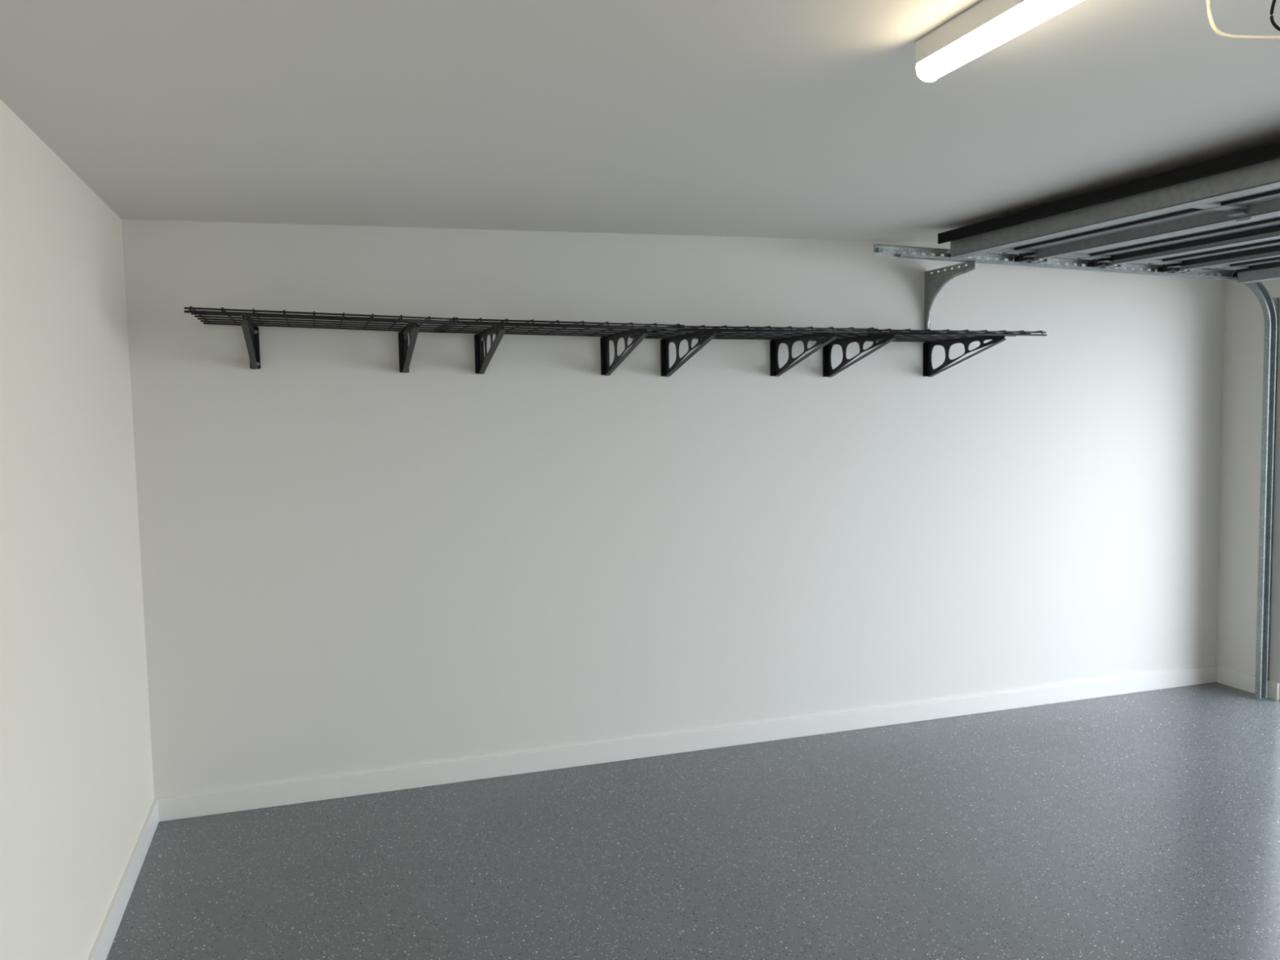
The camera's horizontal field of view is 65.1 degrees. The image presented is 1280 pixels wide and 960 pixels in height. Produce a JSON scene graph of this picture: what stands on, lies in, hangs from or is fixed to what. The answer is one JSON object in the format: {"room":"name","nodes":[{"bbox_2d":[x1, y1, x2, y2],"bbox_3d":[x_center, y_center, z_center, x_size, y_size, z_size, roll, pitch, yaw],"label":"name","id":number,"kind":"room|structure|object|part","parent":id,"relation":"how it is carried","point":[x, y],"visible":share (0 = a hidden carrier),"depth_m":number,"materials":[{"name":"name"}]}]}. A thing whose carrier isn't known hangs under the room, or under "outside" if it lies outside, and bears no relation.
{"room":"garage","nodes":[
{"label":"garage","id":0,"kind":"room"},
{"bbox_2d":[0,98,154,959],"bbox_3d":[-1.103,0.376,1.051,0.120,2.620,6.120,-2,4,-18],"label":"wall","id":1,"kind":"structure","parent":0,"point":[77,791],"depth_m":2.79,"materials":[{"name":"beige paint"}]},
{"bbox_2d":[87,800,159,959],"bbox_3d":[-1.033,1.530,1.208,0.014,0.093,5.986,-2,4,-18],"label":"baseboard","id":2,"kind":"structure","parent":1,"relation":"attached to","point":[100,949],"depth_m":3.35,"materials":[{"name":"white paint"}]},
{"bbox_2d":[0,0,1279,242],"bbox_3d":[1.599,-1.011,1.894,5.652,0.156,6.000,-2,4,-18],"label":"ceiling","id":3,"kind":"structure","parent":0,"point":[811,119],"depth_m":2.59,"materials":[{"name":"white paint"}]},
{"bbox_2d":[914,0,1083,83],"bbox_3d":[0.854,-0.856,1.459,0.060,0.084,1.512,-2,4,-18],"label":"ceiling light","id":4,"kind":"object","parent":3,"relation":"attached to","point":[988,24],"depth_m":1.97,"materials":[{"name":"white plastic"}]},
{"bbox_2d":[1206,0,1279,39],"bbox_3d":[1.260,-0.890,1.904,0.376,0.107,0.017,-1,4,-2],"label":"power cable","id":5,"kind":"object","parent":3,"relation":"attached to","point":[1212,24],"visible":1,"depth_m":1.90,"materials":[{"name":"beige plastic"}]},
{"bbox_2d":[1269,0,1279,31],"bbox_3d":[1.289,-0.902,1.936,0.167,0.086,0.013,-2,4,-10],"label":"cord","id":6,"kind":"object","parent":3,"relation":"attached to","point":[1275,25],"visible":1,"depth_m":1.92,"materials":[{"name":"black plastic"}]},
{"bbox_2d":[121,219,1225,799],"bbox_3d":[0.627,0.058,4.875,5.772,2.620,0.120,-2,4,-18],"label":"wall","id":7,"kind":"structure","parent":0,"point":[352,562],"depth_m":4.59,"materials":[{"name":"white paint"}]},
{"bbox_2d":[184,306,462,373],"bbox_3d":[-1.194,-0.525,3.851,0.940,0.212,0.632,-2,4,-18],"label":"wall shelf","id":8,"kind":"object","parent":7,"relation":"attached to","point":[250,329],"visible":1,"depth_m":3.82,"materials":[{"name":"black metal"}]},
{"bbox_3d":[-1.562,-0.535,4.062,0.040,0.168,0.004,-2,4,-18],"label":"bracket wall plate","id":9,"kind":"part","parent":8,"relation":"part of","materials":[{"name":"black metal"}]},
{"bbox_3d":[-1.000,-0.539,4.243,0.040,0.168,0.004,-2,4,-18],"label":"bracket wall plate","id":10,"kind":"part","parent":8,"relation":"part of","materials":[{"name":"black metal"}]},
{"bbox_2d":[431,316,684,375],"bbox_3d":[-0.356,-0.537,4.121,0.920,0.202,0.632,-2,4,-18],"label":"wall shelf","id":11,"kind":"object","parent":7,"relation":"attached to","point":[498,326],"visible":1,"depth_m":4.11,"materials":[{"name":"black metal"}]},
{"bbox_3d":[-0.695,-0.545,4.341,0.040,0.168,0.004,-2,4,-18],"label":"bracket wall plate","id":12,"kind":"part","parent":11,"relation":"part of","materials":[{"name":"black metal"}]},
{"bbox_3d":[-0.157,-0.556,4.515,0.040,0.168,0.004,-2,4,-18],"label":"bracket wall plate","id":13,"kind":"part","parent":11,"relation":"part of","materials":[{"name":"black metal"}]},
{"bbox_2d":[154,665,1217,822],"bbox_3d":[0.670,1.222,4.898,5.532,0.093,0.014,-2,4,-18],"label":"baseboard","id":14,"kind":"structure","parent":7,"relation":"attached to","point":[176,807],"depth_m":4.68,"materials":[{"name":"white paint"}]},
{"bbox_2d":[630,324,878,377],"bbox_3d":[0.481,-0.556,4.391,0.900,0.192,0.632,-2,4,-18],"label":"wall shelf","id":15,"kind":"object","parent":7,"relation":"attached to","point":[788,335],"visible":1,"depth_m":4.38,"materials":[{"name":"black metal"}]},
{"bbox_3d":[0.114,-0.560,4.602,0.040,0.168,0.004,-2,4,-18],"label":"bracket wall plate","id":16,"kind":"part","parent":15,"relation":"part of","materials":[{"name":"black metal"}]},
{"bbox_3d":[0.637,-0.579,4.770,0.040,0.168,0.004,-2,4,-18],"label":"bracket wall plate","id":17,"kind":"part","parent":15,"relation":"part of","materials":[{"name":"black metal"}]},
{"bbox_2d":[808,328,1046,377],"bbox_3d":[1.290,-0.581,4.651,0.910,0.192,0.632,-2,4,-18],"label":"wall shelf","id":18,"kind":"object","parent":7,"relation":"attached to","point":[933,338],"visible":0.97,"depth_m":4.64,"materials":[{"name":"black metal"}]},
{"bbox_3d":[0.904,-0.584,4.856,0.040,0.168,0.004,-2,4,-18],"label":"bracket wall plate","id":19,"kind":"part","parent":18,"relation":"part of","materials":[{"name":"black metal"}]},
{"bbox_3d":[1.437,-0.603,5.027,0.040,0.168,0.004,-2,4,-18],"label":"bracket wall plate","id":20,"kind":"part","parent":18,"relation":"part of","materials":[{"name":"black metal"}]},
{"bbox_2d":[924,260,980,332],"bbox_3d":[1.494,-0.875,4.818,0.036,0.300,0.401,-2,4,-18],"label":"wall bracket","id":21,"kind":"object","parent":7,"relation":"attached to","point":[934,282],"visible":0.99,"depth_m":4.90,"materials":[{"name":"metal"}]},
{"bbox_2d":[106,681,1279,959],"bbox_3d":[1.649,1.509,2.082,5.652,0.100,6.000,-2,4,-18],"label":"floor","id":22,"kind":"structure","parent":0,"point":[1143,825],"depth_m":3.64,"materials":[{"name":"grey concrete"}]},
{"bbox_2d":[950,158,1279,257],"bbox_3d":[2.182,-0.876,2.303,0.062,0.118,4.800,-2,4,-18],"label":"panel","id":23,"kind":"object","parent":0,"point":[1265,175],"depth_m":3.56,"materials":[{"name":"grey metal"}]},
{"bbox_2d":[993,201,1247,253],"bbox_3d":[2.363,-0.883,2.361,0.359,0.067,4.770,-2,4,-18],"label":"stile","id":24,"kind":"object","parent":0,"point":[1232,207],"depth_m":3.58,"materials":[{"name":"grey metal"}]},
{"bbox_2d":[1002,189,1279,253],"bbox_3d":[2.361,-0.883,2.360,0.155,0.060,4.800,-2,4,-18],"label":"ribs","id":25,"kind":"object","parent":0,"point":[1275,192],"depth_m":3.85,"materials":[{"name":"grey metal"}]},
{"bbox_2d":[1136,258,1181,264],"bbox_3d":[3.172,-0.889,2.622,0.359,0.067,4.770,-2,4,-18],"label":"stile","id":26,"kind":"object","parent":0,"point":[1160,261],"depth_m":4.86,"materials":[{"name":"grey metal"}]},
{"bbox_2d":[1162,239,1279,262],"bbox_3d":[3.170,-0.889,2.622,0.155,0.060,4.800,-2,4,-18],"label":"ribs","id":27,"kind":"object","parent":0,"point":[1277,241],"depth_m":4.51,"materials":[{"name":"grey metal"}]},
{"bbox_2d":[1177,244,1279,266],"bbox_3d":[3.172,-0.883,2.623,0.413,0.081,4.800,-2,4,-18],"label":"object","id":28,"kind":"object","parent":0,"point":[1274,248],"depth_m":4.62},
{"bbox_2d":[1216,269,1279,683],"bbox_3d":[4.255,0.131,2.832,0.120,2.435,6.000,-2,4,-18],"label":"wall","id":29,"kind":"structure","parent":0,"point":[1244,320],"depth_m":5.53,"materials":[{"name":"white paint"}]},
{"bbox_2d":[873,244,1279,698],"bbox_3d":[2.228,0.053,4.977,2.423,2.332,0.069,-2,4,-18],"label":"door track","id":30,"kind":"object","parent":29,"relation":"attached to","point":[1269,305],"visible":0.88,"depth_m":5.27,"materials":[{"name":"metal"}]},
{"bbox_2d":[1215,666,1279,700],"bbox_3d":[3.357,1.121,5.550,0.014,0.093,0.386,-2,4,-18],"label":"baseboard","id":31,"kind":"structure","parent":29,"relation":"attached to","point":[1230,677],"depth_m":5.57,"materials":[{"name":"white paint"}]},
{"bbox_3d":[3.744,0.394,0.295,2.423,2.288,0.064,-2,4,-18],"label":"door track","id":32,"kind":"object","parent":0,"visible":0},
{"bbox_2d":[948,252,1237,278],"bbox_3d":[3.002,-0.868,2.568,1.740,0.154,4.892,-2,4,-18],"label":"rollers","id":33,"kind":"object","parent":32,"relation":"on","point":[1020,258],"visible":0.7,"depth_m":4.81,"materials":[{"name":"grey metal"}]},
{"bbox_2d":[1011,186,1279,262],"bbox_3d":[2.389,-0.878,2.370,0.474,0.131,4.800,-2,4,-18],"label":"garage door panel","id":34,"kind":"object","parent":33,"relation":"in","point":[1277,196],"depth_m":3.90,"materials":[{"name":"metal"}]},
{"bbox_2d":[937,141,1279,244],"bbox_3d":[2.136,-0.921,2.290,0.092,0.089,4.810,-2,4,-18],"label":"top seal","id":35,"kind":"object","parent":34,"relation":"attached to","point":[1269,152],"visible":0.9,"depth_m":3.49,"materials":[{"name":"black rubber"}]},
{"bbox_3d":[2.565,-0.855,2.428,0.105,0.068,4.760,-2,4,-18],"label":"hinges","id":36,"kind":"part","parent":34,"relation":"part of","materials":[{"name":"grey metal"}]},
{"bbox_2d":[1032,198,1279,259],"bbox_3d":[2.567,-0.867,2.401,0.030,0.086,4.750,-2,4,-18],"label":"strut","id":37,"kind":"object","parent":33,"relation":"attached to","point":[1273,206],"visible":1,"depth_m":3.95,"materials":[{"name":"metal"}]},
{"bbox_2d":[1079,215,1279,267],"bbox_3d":[2.794,-0.881,2.500,0.474,0.131,4.800,-2,4,-18],"label":"garage door panel","id":38,"kind":"object","parent":33,"relation":"in","point":[1266,217],"depth_m":4.22,"materials":[{"name":"metal"}]},
{"bbox_3d":[2.970,-0.858,2.559,0.105,0.068,4.760,-2,4,-18],"label":"hinges","id":39,"kind":"part","parent":38,"relation":"part of","materials":[{"name":"grey metal"}]},
{"bbox_2d":[1056,213,1279,258],"bbox_3d":[2.766,-0.886,2.491,0.155,0.060,4.800,-2,4,-18],"label":"ribs","id":40,"kind":"object","parent":38,"relation":"attached to","point":[1275,220],"depth_m":4.18,"materials":[{"name":"grey metal"}]},
{"bbox_2d":[1060,213,1279,259],"bbox_3d":[2.768,-0.886,2.491,0.359,0.067,4.770,-2,4,-18],"label":"stile","id":41,"kind":"object","parent":38,"relation":"attached to","point":[1077,255],"depth_m":4.72,"materials":[{"name":"grey metal"}]},
{"bbox_2d":[1107,224,1279,260],"bbox_3d":[2.768,-0.880,2.492,0.413,0.081,4.800,-2,4,-18],"label":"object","id":42,"kind":"object","parent":38,"relation":"attached to","point":[1275,228],"depth_m":4.29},
{"bbox_2d":[1107,231,1279,265],"bbox_3d":[2.976,-0.871,2.534,0.030,0.086,4.750,-2,4,-18],"label":"strut","id":43,"kind":"object","parent":33,"relation":"attached to","point":[1274,234],"visible":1,"depth_m":4.29,"materials":[{"name":"metal"}]},
{"bbox_2d":[1155,236,1279,272],"bbox_3d":[3.199,-0.884,2.631,0.474,0.131,4.800,-2,4,-18],"label":"garage door panel","id":44,"kind":"object","parent":33,"relation":"in","point":[1274,238],"depth_m":4.58,"materials":[{"name":"metal"}]},
{"bbox_3d":[3.375,-0.861,2.690,0.105,0.068,4.760,-2,4,-18],"label":"hinges","id":45,"kind":"part","parent":44,"relation":"part of","materials":[{"name":"silver metal"}]},
{"bbox_2d":[1178,250,1279,270],"bbox_3d":[3.385,-0.874,2.666,0.030,0.086,4.750,-2,4,-18],"label":"strut","id":46,"kind":"object","parent":33,"relation":"attached to","point":[1274,254],"visible":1,"depth_m":4.63,"materials":[{"name":"metal"}]},
{"bbox_2d":[1228,256,1279,266],"bbox_3d":[3.576,-0.910,2.752,0.419,0.082,4.800,-2,4,-18],"label":"garage door panel","id":47,"kind":"object","parent":33,"relation":"in","point":[1276,256],"visible":0.02,"depth_m":4.89,"materials":[{"name":"metal"}]},
{"bbox_2d":[1205,263,1248,269],"bbox_3d":[3.577,-0.892,2.753,0.359,0.067,4.770,-2,4,-18],"label":"stile","id":48,"kind":"object","parent":47,"relation":"attached to","point":[1224,266],"depth_m":5.00,"materials":[{"name":"silver metal"}]},
{"bbox_2d":[1230,256,1279,266],"bbox_3d":[3.575,-0.892,2.752,0.155,0.061,4.800,-2,4,-18],"label":"ribs","id":49,"kind":"object","parent":47,"relation":"attached to","point":[1275,258],"depth_m":4.84,"materials":[{"name":"grey metal"}]},
{"bbox_2d":[1235,261,1279,272],"bbox_3d":[3.577,-0.886,2.753,0.413,0.081,4.800,-2,4,-18],"label":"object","id":50,"kind":"object","parent":47,"relation":"attached to","point":[1274,264],"depth_m":4.95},
{"bbox_2d":[1237,266,1279,283],"bbox_3d":[3.799,-0.862,2.827,0.055,0.120,4.800,-2,4,-18],"label":"bottom bar","id":51,"kind":"object","parent":33,"relation":"attached to","point":[1273,273],"visible":0.63,"depth_m":4.98,"materials":[{"name":"silver metal"}]}
]}

